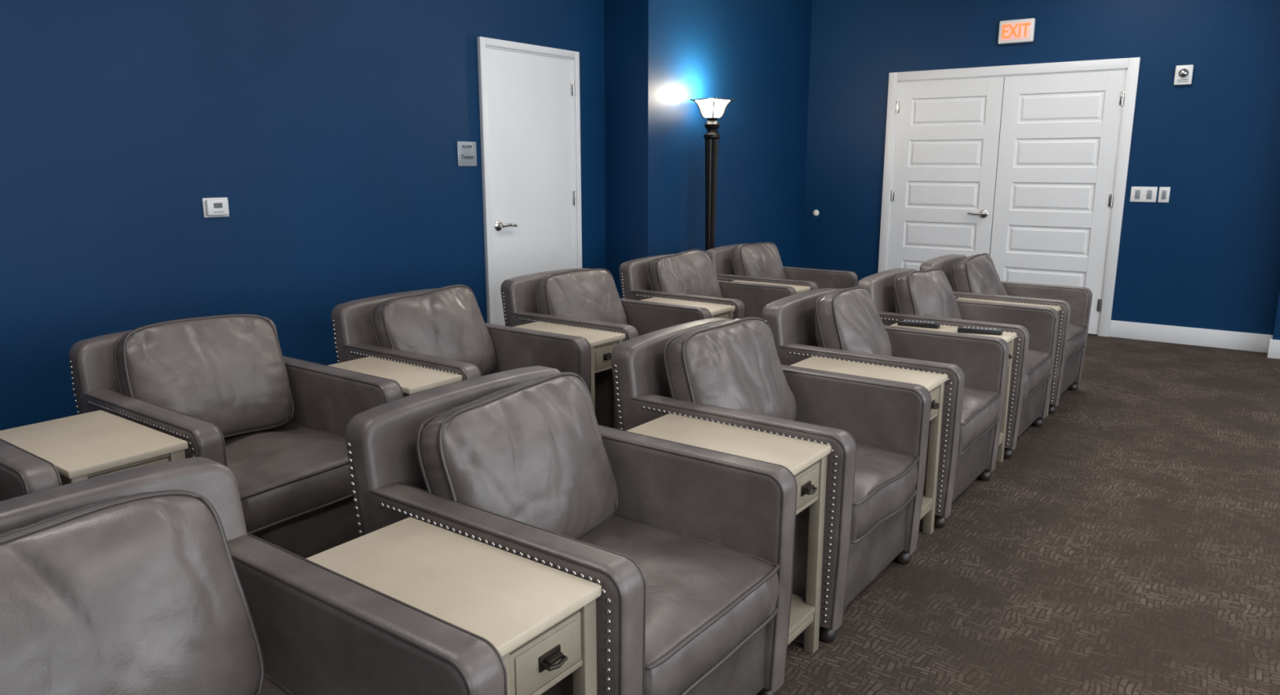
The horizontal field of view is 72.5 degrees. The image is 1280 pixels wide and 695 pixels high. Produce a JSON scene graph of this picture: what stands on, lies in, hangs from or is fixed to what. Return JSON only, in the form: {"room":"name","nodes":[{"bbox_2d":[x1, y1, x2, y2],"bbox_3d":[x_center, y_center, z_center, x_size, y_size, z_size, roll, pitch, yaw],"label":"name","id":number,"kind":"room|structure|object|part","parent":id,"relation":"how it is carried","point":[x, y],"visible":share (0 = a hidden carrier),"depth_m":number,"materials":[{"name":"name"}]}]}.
{"room":"home theater room","nodes":[
{"label":"home theater room","id":0,"kind":"room"},
{"bbox_2d":[0,0,812,430],"bbox_3d":[-1.715,-1.060,4.361,0.545,3.000,10.700,9,15,35],"label":"wall","id":1,"kind":"structure","parent":0,"point":[330,131],"depth_m":4.60,"materials":[{"name":"blue paint"}]},
{"bbox_2d":[202,197,229,217],"bbox_3d":[-2.029,-0.671,4.192,0.029,0.092,0.124,9,15,35],"label":"thermostat","id":2,"kind":"object","parent":1,"relation":"attached to","point":[212,206],"visible":1,"depth_m":4.18,"materials":[{"name":"white plastic"}]},
{"bbox_2d":[456,141,476,166],"bbox_3d":[-1.074,-1.202,5.425,0.010,0.150,0.156,9,15,35],"label":"room sign","id":3,"kind":"object","parent":1,"relation":"attached to","point":[466,150],"visible":1,"depth_m":5.42,"materials":[{"name":"grey plastic"}]},
{"bbox_2d":[476,36,582,324],"bbox_3d":[-0.715,-0.949,5.960,0.030,2.125,0.944,9,15,35],"label":"door frame","id":4,"kind":"structure","parent":1,"relation":"attached to","point":[482,42],"depth_m":5.68,"materials":[{"name":"white paint"}]},
{"bbox_2d":[485,47,575,325],"bbox_3d":[-0.723,-0.926,5.971,0.010,2.060,0.834,9,15,35],"label":"door slab","id":5,"kind":"structure","parent":1,"relation":"in","point":[530,101],"depth_m":5.88,"materials":[{"name":"white paint"}]},
{"bbox_2d":[493,220,517,231],"bbox_3d":[-0.876,-0.800,5.726,0.058,0.068,0.162,9,15,35],"label":"door handle","id":6,"kind":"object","parent":5,"relation":"attached to","point":[498,225],"depth_m":5.69,"materials":[{"name":"silver metal"}]},
{"bbox_2d":[570,80,574,95],"bbox_3d":[-0.466,-1.818,6.120,0.016,0.100,0.040,9,15,35],"label":"hinge","id":7,"kind":"object","parent":1,"relation":"attached to","point":[572,82],"visible":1,"depth_m":6.11,"materials":[{"name":"silver metal"}]},
{"bbox_2d":[573,191,576,204],"bbox_3d":[-0.466,-1.074,6.276,0.016,0.100,0.040,9,15,35],"label":"hinge","id":8,"kind":"object","parent":1,"relation":"attached to","point":[574,192],"visible":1,"depth_m":6.27,"materials":[{"name":"silver metal"}]},
{"bbox_2d":[775,333,1279,694],"bbox_3d":[0.951,0.860,2.764,7.160,0.100,10.700,9,15,35],"label":"floor","id":9,"kind":"structure","parent":0,"point":[1127,541],"depth_m":3.04,"materials":[{"name":"carpet"}]},
{"bbox_2d":[0,438,62,501],"bbox_3d":[-1.965,0.512,2.150,0.848,0.834,0.728,9,15,35],"label":"leather armchair","id":10,"kind":"object","parent":9,"relation":"on","point":[22,472],"visible":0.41,"depth_m":2.15,"materials":[{"name":"leather"}]},
{"bbox_2d":[0,409,187,484],"bbox_3d":[-1.547,0.550,2.510,0.552,0.610,0.300,9,15,35],"label":"side table","id":11,"kind":"object","parent":9,"relation":"on","point":[96,443],"visible":0.27,"depth_m":2.40,"materials":[{"name":"beige wood"}]},
{"bbox_3d":[-1.355,0.364,2.326,0.020,0.095,0.200,9,15,35],"label":"drawer","id":12,"kind":"part","parent":11,"relation":"part of","materials":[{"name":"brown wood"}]},
{"bbox_2d":[68,314,404,558],"bbox_3d":[-1.344,0.330,2.977,0.847,0.850,0.728,9,15,35],"label":"leather armchair","id":13,"kind":"object","parent":9,"relation":"on","point":[224,385],"visible":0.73,"depth_m":2.87,"materials":[{"name":"leather"}]},
{"bbox_3d":[-1.511,0.465,2.729,0.765,0.583,0.082,9,15,35],"label":"arm","id":14,"kind":"part","parent":13,"relation":"part of","materials":[{"name":"grey leather"}]},
{"bbox_3d":[-1.606,0.289,3.165,0.196,0.748,0.721,9,15,35],"label":"backrest","id":15,"kind":"part","parent":13,"relation":"part of","materials":[{"name":"grey leather"}]},
{"bbox_2d":[113,314,294,438],"bbox_3d":[-1.484,0.109,3.003,0.244,0.432,0.540,-12,0,40],"label":"pillow","id":16,"kind":"object","parent":13,"relation":"on","point":[228,371],"depth_m":2.93,"materials":[{"name":"grey leather"}]},
{"bbox_2d":[224,419,353,533],"bbox_3d":[-1.277,0.413,2.945,0.681,0.185,0.572,9,15,35],"label":"seat cushion","id":17,"kind":"object","parent":13,"relation":"on","point":[290,474],"depth_m":2.79,"materials":[{"name":"grey leather"}]},
{"bbox_3d":[-1.296,0.583,2.994,0.625,0.223,0.561,9,15,35],"label":"seat","id":18,"kind":"part","parent":13,"relation":"part of","materials":[{"name":"grey leather"}]},
{"bbox_3d":[-1.136,0.360,3.229,0.765,0.583,0.082,9,15,35],"label":"arm","id":19,"kind":"part","parent":13,"relation":"part of","materials":[{"name":"grey leather"}]},
{"bbox_2d":[0,456,507,694],"bbox_3d":[-0.741,0.684,1.344,0.847,0.828,0.728,9,15,35],"label":"leather armchair","id":20,"kind":"object","parent":9,"relation":"on","point":[151,579],"visible":1,"depth_m":1.40,"materials":[{"name":"leather"}]},
{"bbox_3d":[-1.003,0.633,1.530,0.196,0.748,0.721,9,15,35],"label":"backrest","id":21,"kind":"part","parent":20,"relation":"part of","materials":[{"name":"grey leather"}]},
{"bbox_2d":[0,489,265,694],"bbox_3d":[-0.893,0.479,1.359,0.244,0.437,0.558,-12,2,38],"label":"pillow","id":22,"kind":"object","parent":20,"relation":"on","point":[103,592],"depth_m":1.35,"materials":[{"name":"grey leather"}]},
{"bbox_2d":[259,673,295,694],"bbox_3d":[-0.674,0.757,1.310,0.681,0.185,0.572,9,15,35],"label":"seat cushion","id":23,"kind":"object","parent":20,"relation":"on","point":[274,683],"depth_m":1.61,"materials":[{"name":"grey leather"}]},
{"bbox_3d":[-0.534,0.704,1.593,0.765,0.583,0.082,9,15,35],"label":"arm","id":24,"kind":"part","parent":20,"relation":"part of","materials":[{"name":"grey leather"}]},
{"bbox_2d":[327,356,462,396],"bbox_3d":[-0.925,0.387,3.289,0.552,0.610,0.241,9,15,35],"label":"side table","id":25,"kind":"object","parent":9,"relation":"on","point":[412,379],"visible":0.16,"depth_m":3.19,"materials":[{"name":"beige wood"}]},
{"bbox_2d":[306,516,601,694],"bbox_3d":[-0.358,0.721,1.698,0.552,0.610,0.271,9,15,35],"label":"side table","id":26,"kind":"object","parent":9,"relation":"on","point":[540,619],"visible":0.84,"depth_m":1.59,"materials":[{"name":"beige wood"}]},
{"bbox_3d":[-0.165,0.535,1.514,0.020,0.095,0.180,9,15,35],"label":"drawer","id":27,"kind":"part","parent":26,"relation":"part of","materials":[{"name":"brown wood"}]},
{"bbox_3d":[-0.146,0.537,1.500,0.026,0.028,0.053,9,15,35],"label":"drawer pull","id":28,"kind":"part","parent":26,"relation":"part of","materials":[{"name":"brown metal"}]},
{"bbox_2d":[331,284,591,395],"bbox_3d":[-0.746,0.179,3.726,0.846,0.836,0.728,9,15,35],"label":"leather armchair","id":29,"kind":"object","parent":9,"relation":"on","point":[443,329],"visible":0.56,"depth_m":3.68,"materials":[{"name":"leather"}]},
{"bbox_3d":[-1.008,0.132,3.913,0.196,0.748,0.721,9,15,35],"label":"backrest","id":30,"kind":"part","parent":29,"relation":"part of","materials":[{"name":"grey leather"}]},
{"bbox_3d":[-0.913,0.308,3.477,0.765,0.583,0.082,9,15,35],"label":"arm","id":31,"kind":"part","parent":29,"relation":"part of","materials":[{"name":"grey leather"}]},
{"bbox_2d":[370,284,496,376],"bbox_3d":[-0.876,-0.034,3.763,0.248,0.432,0.566,-13,5,35],"label":"pillow","id":32,"kind":"object","parent":29,"relation":"on","point":[448,322],"depth_m":3.66,"materials":[{"name":"grey leather"}]},
{"bbox_3d":[-0.538,0.203,3.976,0.765,0.583,0.082,9,15,35],"label":"arm","id":33,"kind":"part","parent":29,"relation":"part of","materials":[{"name":"grey leather"}]},
{"bbox_2d":[514,321,625,429],"bbox_3d":[-0.348,0.225,4.058,0.552,0.610,0.251,9,15,35],"label":"side table","id":34,"kind":"object","parent":9,"relation":"on","point":[602,343],"visible":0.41,"depth_m":3.90,"materials":[{"name":"beige wood"}]},
{"bbox_3d":[-0.155,0.038,3.874,0.020,0.095,0.167,9,15,35],"label":"drawer","id":35,"kind":"part","parent":34,"relation":"part of","materials":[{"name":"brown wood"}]},
{"bbox_3d":[-0.136,0.041,3.861,0.026,0.028,0.049,9,15,35],"label":"drawer pull","id":36,"kind":"part","parent":34,"relation":"part of","materials":[{"name":"brown metal"}]},
{"bbox_2d":[345,365,797,694],"bbox_3d":[-0.150,0.520,2.133,0.846,0.824,0.728,9,15,35],"label":"leather armchair","id":37,"kind":"object","parent":9,"relation":"on","point":[690,548],"visible":0.8,"depth_m":2.05,"materials":[{"name":"leather"}]},
{"bbox_3d":[-0.411,0.467,2.318,0.196,0.748,0.721,9,15,35],"label":"backrest","id":38,"kind":"part","parent":37,"relation":"part of","materials":[{"name":"grey leather"}]},
{"bbox_3d":[-0.316,0.643,1.883,0.765,0.583,0.082,9,15,35],"label":"arm","id":39,"kind":"part","parent":37,"relation":"part of","materials":[{"name":"grey leather"}]},
{"bbox_2d":[416,371,618,539],"bbox_3d":[-0.288,0.312,2.175,0.255,0.430,0.564,-13,4,36],"label":"pillow","id":40,"kind":"object","parent":37,"relation":"on","point":[530,447],"depth_m":2.07,"materials":[{"name":"grey leather"}]},
{"bbox_2d":[577,514,779,694],"bbox_3d":[-0.083,0.590,2.098,0.680,0.183,0.572,9,15,35],"label":"seat cushion","id":41,"kind":"object","parent":37,"relation":"on","point":[709,589],"depth_m":2.00,"materials":[{"name":"grey leather"}]},
{"bbox_3d":[0.058,0.538,2.382,0.765,0.583,0.082,9,15,35],"label":"arm","id":42,"kind":"part","parent":37,"relation":"part of","materials":[{"name":"grey leather"}]},
{"bbox_3d":[-0.101,0.761,2.147,0.625,0.223,0.561,9,15,35],"label":"seat","id":43,"kind":"part","parent":37,"relation":"part of","materials":[{"name":"grey leather"}]},
{"bbox_2d":[500,267,711,427],"bbox_3d":[-0.165,0.021,4.499,0.848,0.828,0.728,9,15,35],"label":"leather armchair","id":44,"kind":"object","parent":9,"relation":"on","point":[580,297],"visible":0.45,"depth_m":4.40,"materials":[{"name":"leather"}]},
{"bbox_3d":[-0.427,-0.030,4.686,0.196,0.748,0.721,9,15,35],"label":"backrest","id":45,"kind":"part","parent":44,"relation":"part of","materials":[{"name":"grey leather"}]},
{"bbox_3d":[-0.333,0.145,4.250,0.765,0.583,0.082,9,15,35],"label":"arm","id":46,"kind":"part","parent":44,"relation":"part of","materials":[{"name":"grey leather"}]},
{"bbox_2d":[534,268,627,324],"bbox_3d":[-0.295,-0.191,4.537,0.249,0.432,0.565,-12,1,38],"label":"pillow","id":47,"kind":"object","parent":44,"relation":"on","point":[590,294],"depth_m":4.42,"materials":[{"name":"grey leather"}]},
{"bbox_3d":[0.042,0.041,4.749,0.765,0.583,0.082,9,15,35],"label":"arm","id":48,"kind":"part","parent":44,"relation":"part of","materials":[{"name":"grey leather"}]},
{"bbox_2d":[640,297,735,319],"bbox_3d":[0.232,0.063,4.831,0.552,0.610,0.251,9,15,35],"label":"side table","id":49,"kind":"object","parent":9,"relation":"on","point":[717,310],"visible":0.16,"depth_m":4.72,"materials":[{"name":"beige wood"}]},
{"bbox_3d":[0.425,-0.124,4.647,0.020,0.095,0.167,9,15,35],"label":"drawer","id":50,"kind":"part","parent":49,"relation":"part of","materials":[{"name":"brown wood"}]},
{"bbox_2d":[619,248,796,319],"bbox_3d":[0.415,-0.150,5.271,0.847,0.846,0.728,9,15,35],"label":"leather armchair","id":51,"kind":"object","parent":9,"relation":"on","point":[691,275],"visible":0.43,"depth_m":5.21,"materials":[{"name":"leather"}]},
{"bbox_3d":[0.153,-0.193,5.458,0.196,0.748,0.721,9,15,35],"label":"backrest","id":52,"kind":"part","parent":51,"relation":"part of","materials":[{"name":"grey leather"}]},
{"bbox_2d":[646,248,722,297],"bbox_3d":[0.281,-0.366,5.308,0.244,0.437,0.558,-12,3,42],"label":"pillow","id":53,"kind":"object","parent":51,"relation":"on","point":[691,272],"depth_m":5.20,"materials":[{"name":"grey leather"}]},
{"bbox_3d":[0.248,-0.017,5.023,0.765,0.583,0.082,9,15,35],"label":"arm","id":54,"kind":"part","parent":51,"relation":"part of","materials":[{"name":"grey leather"}]},
{"bbox_3d":[0.622,-0.122,5.522,0.765,0.583,0.082,9,15,35],"label":"arm","id":55,"kind":"part","parent":51,"relation":"part of","materials":[{"name":"grey leather"}]},
{"bbox_2d":[690,97,734,250],"bbox_3d":[0.544,-0.966,6.742,0.300,1.838,0.300,9,15,35],"label":"floor lamp","id":56,"kind":"object","parent":9,"relation":"on","point":[712,108],"visible":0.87,"depth_m":6.60,"materials":[{"name":"brown metal"}]},
{"bbox_3d":[0.544,-1.792,6.569,0.264,0.126,0.264,9,15,35],"label":"lamp shade","id":57,"kind":"part","parent":56,"relation":"part of","materials":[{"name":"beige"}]},
{"bbox_2d":[626,413,831,689],"bbox_3d":[0.234,0.555,2.486,0.552,0.610,0.271,9,15,35],"label":"side table","id":58,"kind":"object","parent":9,"relation":"on","point":[806,460],"visible":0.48,"depth_m":2.41,"materials":[{"name":"beige wood"}]},
{"bbox_2d":[787,593,814,644],"bbox_3d":[0.227,0.733,2.529,0.515,0.045,0.253,9,15,35],"label":"shelf","id":59,"kind":"object","parent":58,"relation":"attached to","point":[802,609],"depth_m":2.42,"materials":[{"name":"beige wood"}]},
{"bbox_3d":[0.427,0.369,2.302,0.020,0.095,0.180,9,15,35],"label":"drawer","id":60,"kind":"part","parent":58,"relation":"part of","materials":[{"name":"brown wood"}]},
{"bbox_3d":[0.446,0.372,2.289,0.026,0.028,0.053,9,15,35],"label":"drawer pull","id":61,"kind":"part","parent":58,"relation":"part of","materials":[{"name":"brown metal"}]},
{"bbox_2d":[610,316,931,642],"bbox_3d":[0.443,0.348,2.920,0.848,0.839,0.728,9,15,35],"label":"leather armchair","id":62,"kind":"object","parent":9,"relation":"on","point":[718,370],"visible":0.65,"depth_m":2.80,"materials":[{"name":"leather"}]},
{"bbox_3d":[0.181,0.301,3.107,0.196,0.748,0.721,9,15,35],"label":"backrest","id":63,"kind":"part","parent":62,"relation":"part of","materials":[{"name":"grey leather"}]},
{"bbox_2d":[663,316,796,420],"bbox_3d":[0.307,0.133,2.961,0.251,0.440,0.561,-12,1,41],"label":"pillow","id":64,"kind":"object","parent":62,"relation":"on","point":[735,364],"depth_m":2.83,"materials":[{"name":"grey leather"}]},
{"bbox_3d":[0.276,0.477,2.671,0.765,0.583,0.082,9,15,35],"label":"arm","id":65,"kind":"part","parent":62,"relation":"part of","materials":[{"name":"grey leather"}]},
{"bbox_3d":[0.650,0.372,3.171,0.765,0.583,0.082,9,15,35],"label":"arm","id":66,"kind":"part","parent":62,"relation":"part of","materials":[{"name":"grey leather"}]},
{"bbox_3d":[0.491,0.595,2.936,0.625,0.223,0.561,9,15,35],"label":"seat","id":67,"kind":"part","parent":62,"relation":"part of","materials":[{"name":"grey leather"}]},
{"bbox_2d":[850,440,919,543],"bbox_3d":[0.510,0.421,2.887,0.685,0.180,0.576,9,15,35],"label":"seat cushion","id":68,"kind":"object","parent":62,"relation":"on","point":[886,474],"depth_m":2.72,"materials":[{"name":"grey leather"}]},
{"bbox_2d":[732,280,810,293],"bbox_3d":[0.798,-0.096,5.585,0.552,0.610,0.201,9,15,35],"label":"side table","id":69,"kind":"object","parent":9,"relation":"on","point":[799,289],"visible":0.07,"depth_m":5.47,"materials":[{"name":"beige wood"}]},
{"bbox_2d":[705,241,857,290],"bbox_3d":[0.965,-0.297,6.006,0.846,0.830,0.728,9,15,35],"label":"leather armchair","id":70,"kind":"object","parent":9,"relation":"on","point":[761,262],"visible":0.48,"depth_m":5.94,"materials":[{"name":"leather"}]},
{"bbox_3d":[0.703,-0.347,6.192,0.196,0.748,0.721,9,15,35],"label":"backrest","id":71,"kind":"part","parent":70,"relation":"part of","materials":[{"name":"grey leather"}]},
{"bbox_2d":[730,241,786,279],"bbox_3d":[0.827,-0.508,6.047,0.255,0.430,0.536,-12,0,38],"label":"pillow","id":72,"kind":"object","parent":70,"relation":"on","point":[763,260],"depth_m":5.88,"materials":[{"name":"grey leather"}]},
{"bbox_3d":[0.798,-0.171,5.756,0.765,0.583,0.082,9,15,35],"label":"arm","id":73,"kind":"part","parent":70,"relation":"part of","materials":[{"name":"grey leather"}]},
{"bbox_3d":[1.173,-0.276,6.256,0.765,0.583,0.082,9,15,35],"label":"arm","id":74,"kind":"part","parent":70,"relation":"part of","materials":[{"name":"grey leather"}]},
{"bbox_2d":[790,355,947,554],"bbox_3d":[0.829,0.389,3.279,0.552,0.610,0.281,9,15,35],"label":"side table","id":75,"kind":"object","parent":9,"relation":"on","point":[934,383],"visible":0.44,"depth_m":3.22,"materials":[{"name":"beige wood"}]},
{"bbox_2d":[920,493,933,519],"bbox_3d":[0.822,0.566,3.321,0.515,0.045,0.263,9,15,35],"label":"shelf","id":76,"kind":"object","parent":75,"relation":"attached to","point":[927,498],"depth_m":3.23,"materials":[{"name":"beige wood"}]},
{"bbox_3d":[1.022,0.202,3.095,0.020,0.095,0.187,9,15,35],"label":"drawer","id":77,"kind":"part","parent":75,"relation":"part of","materials":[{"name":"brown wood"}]},
{"bbox_3d":[1.041,0.205,3.082,0.026,0.028,0.055,9,15,35],"label":"drawer pull","id":78,"kind":"part","parent":75,"relation":"part of","materials":[{"name":"brown metal"}]},
{"bbox_2d":[761,286,1008,528],"bbox_3d":[1.041,0.178,3.716,0.847,0.842,0.728,9,15,35],"label":"leather armchair","id":79,"kind":"object","parent":9,"relation":"on","point":[846,324],"visible":0.61,"depth_m":3.61,"materials":[{"name":"leather"}]},
{"bbox_3d":[0.779,0.134,3.904,0.196,0.748,0.721,9,15,35],"label":"backrest","id":80,"kind":"part","parent":79,"relation":"part of","materials":[{"name":"grey leather"}]},
{"bbox_2d":[814,286,892,355],"bbox_3d":[0.916,-0.042,3.763,0.244,0.432,0.474,-13,1,34],"label":"pillow","id":81,"kind":"object","parent":79,"relation":"on","point":[849,318],"depth_m":3.61,"materials":[{"name":"grey leather"}]},
{"bbox_3d":[0.874,0.310,3.468,0.765,0.583,0.082,9,15,35],"label":"arm","id":82,"kind":"part","parent":79,"relation":"part of","materials":[{"name":"grey leather"}]},
{"bbox_3d":[1.248,0.205,3.967,0.765,0.583,0.082,9,15,35],"label":"arm","id":83,"kind":"part","parent":79,"relation":"part of","materials":[{"name":"grey leather"}]},
{"bbox_3d":[1.089,0.428,3.732,0.625,0.223,0.561,9,15,35],"label":"seat","id":84,"kind":"part","parent":79,"relation":"part of","materials":[{"name":"grey leather"}]},
{"bbox_2d":[958,386,1001,453],"bbox_3d":[1.108,0.258,3.684,0.681,0.185,0.572,9,15,35],"label":"seat cushion","id":85,"kind":"object","parent":79,"relation":"on","point":[980,413],"depth_m":3.49,"materials":[{"name":"grey leather"}]},
{"bbox_2d":[890,322,1016,471],"bbox_3d":[1.423,0.223,4.070,0.552,0.610,0.266,9,15,35],"label":"side table","id":86,"kind":"object","parent":9,"relation":"on","point":[1009,337],"visible":0.22,"depth_m":4.01,"materials":[{"name":"beige wood"}]},
{"bbox_2d":[897,319,940,328],"bbox_3d":[1.315,-0.112,4.118,0.190,0.024,0.052,6,13,28],"label":"remote control","id":87,"kind":"object","parent":86,"relation":"on","point":[901,322],"visible":1,"depth_m":4.10,"materials":[{"name":"black plastic"}]},
{"bbox_2d":[957,326,1002,334],"bbox_3d":[1.537,-0.077,3.952,0.190,0.024,0.052,4,13,20],"label":"remote control","id":88,"kind":"object","parent":86,"relation":"on","point":[960,329],"visible":1,"depth_m":3.93,"materials":[{"name":"black plastic"}]},
{"bbox_2d":[998,432,1003,444],"bbox_3d":[1.416,0.400,4.112,0.515,0.045,0.249,9,15,35],"label":"shelf","id":89,"kind":"object","parent":86,"relation":"attached to","point":[1001,438],"depth_m":4.02,"materials":[{"name":"beige wood"}]},
{"bbox_3d":[1.615,0.036,3.886,0.020,0.095,0.177,9,15,35],"label":"drawer","id":90,"kind":"part","parent":86,"relation":"part of","materials":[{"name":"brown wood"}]},
{"bbox_2d":[857,267,1058,458],"bbox_3d":[1.629,0.018,4.502,0.846,0.832,0.728,9,15,35],"label":"leather armchair","id":91,"kind":"object","parent":9,"relation":"on","point":[898,294],"visible":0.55,"depth_m":4.39,"materials":[{"name":"leather"}]},
{"bbox_3d":[1.368,-0.031,4.688,0.196,0.748,0.721,9,15,35],"label":"backrest","id":92,"kind":"part","parent":91,"relation":"part of","materials":[{"name":"grey leather"}]},
{"bbox_2d":[893,268,961,319],"bbox_3d":[1.499,-0.191,4.539,0.248,0.432,0.521,-12,-2,41],"label":"pillow","id":93,"kind":"object","parent":91,"relation":"on","point":[929,292],"depth_m":4.38,"materials":[{"name":"grey leather"}]},
{"bbox_3d":[1.463,0.145,4.253,0.765,0.583,0.082,9,15,35],"label":"arm","id":94,"kind":"part","parent":91,"relation":"part of","materials":[{"name":"grey leather"}]},
{"bbox_3d":[1.837,0.040,4.752,0.765,0.583,0.082,9,15,35],"label":"arm","id":95,"kind":"part","parent":91,"relation":"part of","materials":[{"name":"grey leather"}]},
{"bbox_3d":[1.678,0.263,4.517,0.625,0.223,0.561,9,15,35],"label":"seat","id":96,"kind":"part","parent":91,"relation":"part of","materials":[{"name":"grey leather"}]},
{"bbox_2d":[1022,348,1053,397],"bbox_3d":[1.696,0.091,4.468,0.680,0.183,0.572,9,15,35],"label":"seat cushion","id":97,"kind":"object","parent":91,"relation":"on","point":[1038,369],"depth_m":4.27,"materials":[{"name":"grey leather"}]},
{"bbox_2d":[920,253,1092,413],"bbox_3d":[2.184,-0.134,5.240,0.848,0.827,0.728,9,15,35],"label":"leather armchair","id":98,"kind":"object","parent":9,"relation":"on","point":[976,276],"visible":0.48,"depth_m":5.12,"materials":[{"name":"leather"}]},
{"bbox_3d":[1.921,-0.186,5.426,0.196,0.748,0.721,9,15,35],"label":"backrest","id":99,"kind":"part","parent":98,"relation":"part of","materials":[{"name":"grey leather"}]},
{"bbox_2d":[949,253,1008,295],"bbox_3d":[2.053,-0.347,5.277,0.249,0.432,0.526,-12,4,38],"label":"pillow","id":100,"kind":"object","parent":98,"relation":"on","point":[974,273],"depth_m":5.11,"materials":[{"name":"grey leather"}]},
{"bbox_3d":[2.016,-0.010,4.990,0.765,0.583,0.082,9,15,35],"label":"arm","id":101,"kind":"part","parent":98,"relation":"part of","materials":[{"name":"grey leather"}]},
{"bbox_3d":[2.391,-0.115,5.489,0.765,0.583,0.082,9,15,35],"label":"arm","id":102,"kind":"part","parent":98,"relation":"part of","materials":[{"name":"grey leather"}]},
{"bbox_3d":[2.232,0.108,5.255,0.625,0.223,0.561,9,15,35],"label":"seat","id":103,"kind":"part","parent":98,"relation":"part of","materials":[{"name":"grey leather"}]},
{"bbox_2d":[1065,323,1087,360],"bbox_3d":[2.250,-0.067,5.205,0.685,0.180,0.576,9,15,35],"label":"seat cushion","id":104,"kind":"object","parent":98,"relation":"on","point":[1077,332],"depth_m":5.01,"materials":[{"name":"grey leather"}]},
{"bbox_2d":[957,297,1060,416],"bbox_3d":[1.994,0.063,4.831,0.552,0.610,0.206,9,15,35],"label":"side table","id":105,"kind":"object","parent":9,"relation":"on","point":[1057,308],"visible":0.06,"depth_m":4.80,"materials":[{"name":"beige wood"}]},
{"bbox_2d":[801,0,1279,339],"bbox_3d":[4.075,-1.506,6.483,7.010,3.000,0.350,9,15,35],"label":"wall","id":106,"kind":"structure","parent":0,"point":[1208,256],"depth_m":6.69,"materials":[{"name":"blue paint"}]},
{"bbox_2d":[813,209,818,216],"bbox_3d":[1.678,-1.284,8.347,0.064,0.064,0.022,9,15,35],"label":"bumper cover","id":107,"kind":"object","parent":106,"relation":"attached to","point":[815,212],"visible":1,"depth_m":8.34,"materials":[{"name":"white plastic"}]},
{"bbox_2d":[890,190,894,200],"bbox_3d":[2.271,-1.369,7.872,0.040,0.100,0.016,9,15,35],"label":"hinge","id":108,"kind":"object","parent":106,"relation":"attached to","point":[892,192],"visible":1,"depth_m":7.87,"materials":[{"name":"silver metal"}]},
{"bbox_2d":[895,101,899,112],"bbox_3d":[2.271,-2.122,7.714,0.040,0.100,0.016,9,15,35],"label":"hinge","id":109,"kind":"object","parent":106,"relation":"attached to","point":[897,104],"visible":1,"depth_m":7.71,"materials":[{"name":"silver metal"}]},
{"bbox_2d":[888,76,1004,270],"bbox_3d":[2.634,-1.275,7.636,0.882,2.058,0.014,9,15,35],"label":"leaf","id":110,"kind":"object","parent":106,"relation":"attached to","point":[940,171],"visible":0.78,"depth_m":7.57,"materials":[{"name":"white paint"}]},
{"bbox_2d":[966,209,987,217],"bbox_3d":[2.872,-1.140,7.440,0.162,0.068,0.058,9,15,35],"label":"door handle","id":111,"kind":"object","parent":110,"relation":"attached to","point":[984,213],"depth_m":7.42,"materials":[{"name":"silver metal"}]},
{"bbox_2d":[877,57,1140,337],"bbox_3d":[2.987,-1.254,7.365,1.945,2.145,0.030,9,15,35],"label":"door frame","id":112,"kind":"structure","parent":106,"relation":"attached to","point":[1131,65],"depth_m":6.97,"materials":[{"name":"white paint"}]},
{"bbox_2d":[998,17,1035,44],"bbox_3d":[3.034,-2.548,7.043,0.270,0.180,0.053,9,15,35],"label":"exit sign","id":113,"kind":"object","parent":106,"relation":"attached to","point":[1022,30],"visible":1,"depth_m":7.02,"materials":[{"name":"white plastic"}]},
{"bbox_2d":[990,70,1125,334],"bbox_3d":[3.349,-1.167,7.122,0.882,2.058,0.014,9,15,35],"label":"leaf","id":114,"kind":"object","parent":106,"relation":"attached to","point":[1054,126],"visible":0.81,"depth_m":7.06,"materials":[{"name":"white paint"}]},
{"bbox_2d":[1097,298,1102,311],"bbox_3d":[3.697,-0.341,7.018,0.040,0.100,0.016,9,15,35],"label":"hinge","id":115,"kind":"object","parent":106,"relation":"attached to","point":[1100,300],"visible":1,"depth_m":7.02,"materials":[{"name":"silver metal"}]},
{"bbox_2d":[1107,193,1114,206],"bbox_3d":[3.697,-1.153,6.847,0.040,0.100,0.016,9,15,35],"label":"hinge","id":116,"kind":"object","parent":106,"relation":"attached to","point":[1111,196],"visible":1,"depth_m":6.85,"materials":[{"name":"silver metal"}]},
{"bbox_2d":[1119,91,1124,105],"bbox_3d":[3.697,-1.907,6.689,0.040,0.100,0.016,9,15,35],"label":"hinge","id":117,"kind":"object","parent":106,"relation":"attached to","point":[1122,94],"visible":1,"depth_m":6.69,"materials":[{"name":"silver metal"}]},
{"bbox_2d":[1129,186,1157,202],"bbox_3d":[3.877,-1.178,6.724,0.176,0.116,0.012,9,15,35],"label":"light switch","id":118,"kind":"object","parent":106,"relation":"attached to","point":[1148,194],"visible":1,"depth_m":6.72,"materials":[{"name":"white plastic"}]},
{"bbox_2d":[1157,186,1170,202],"bbox_3d":[3.987,-1.162,6.645,0.072,0.116,0.012,9,15,35],"label":"light switch","id":119,"kind":"object","parent":106,"relation":"attached to","point":[1164,192],"visible":1,"depth_m":6.64,"materials":[{"name":"white plastic"}]},
{"bbox_2d":[1173,64,1193,85],"bbox_3d":[3.998,-2.005,6.427,0.112,0.140,0.064,9,15,35],"label":"fire alarm strobe","id":120,"kind":"object","parent":106,"relation":"attached to","point":[1184,73],"visible":1,"depth_m":6.42,"materials":[{"name":"white plastic"}]},
{"bbox_2d":[1109,320,1279,359],"bbox_3d":[4.125,-0.075,6.641,6.465,0.135,0.216,9,15,35],"label":"baseboard","id":121,"kind":"structure","parent":106,"relation":"attached to","point":[1255,342],"depth_m":6.66,"materials":[{"name":"white paint"}]}
]}

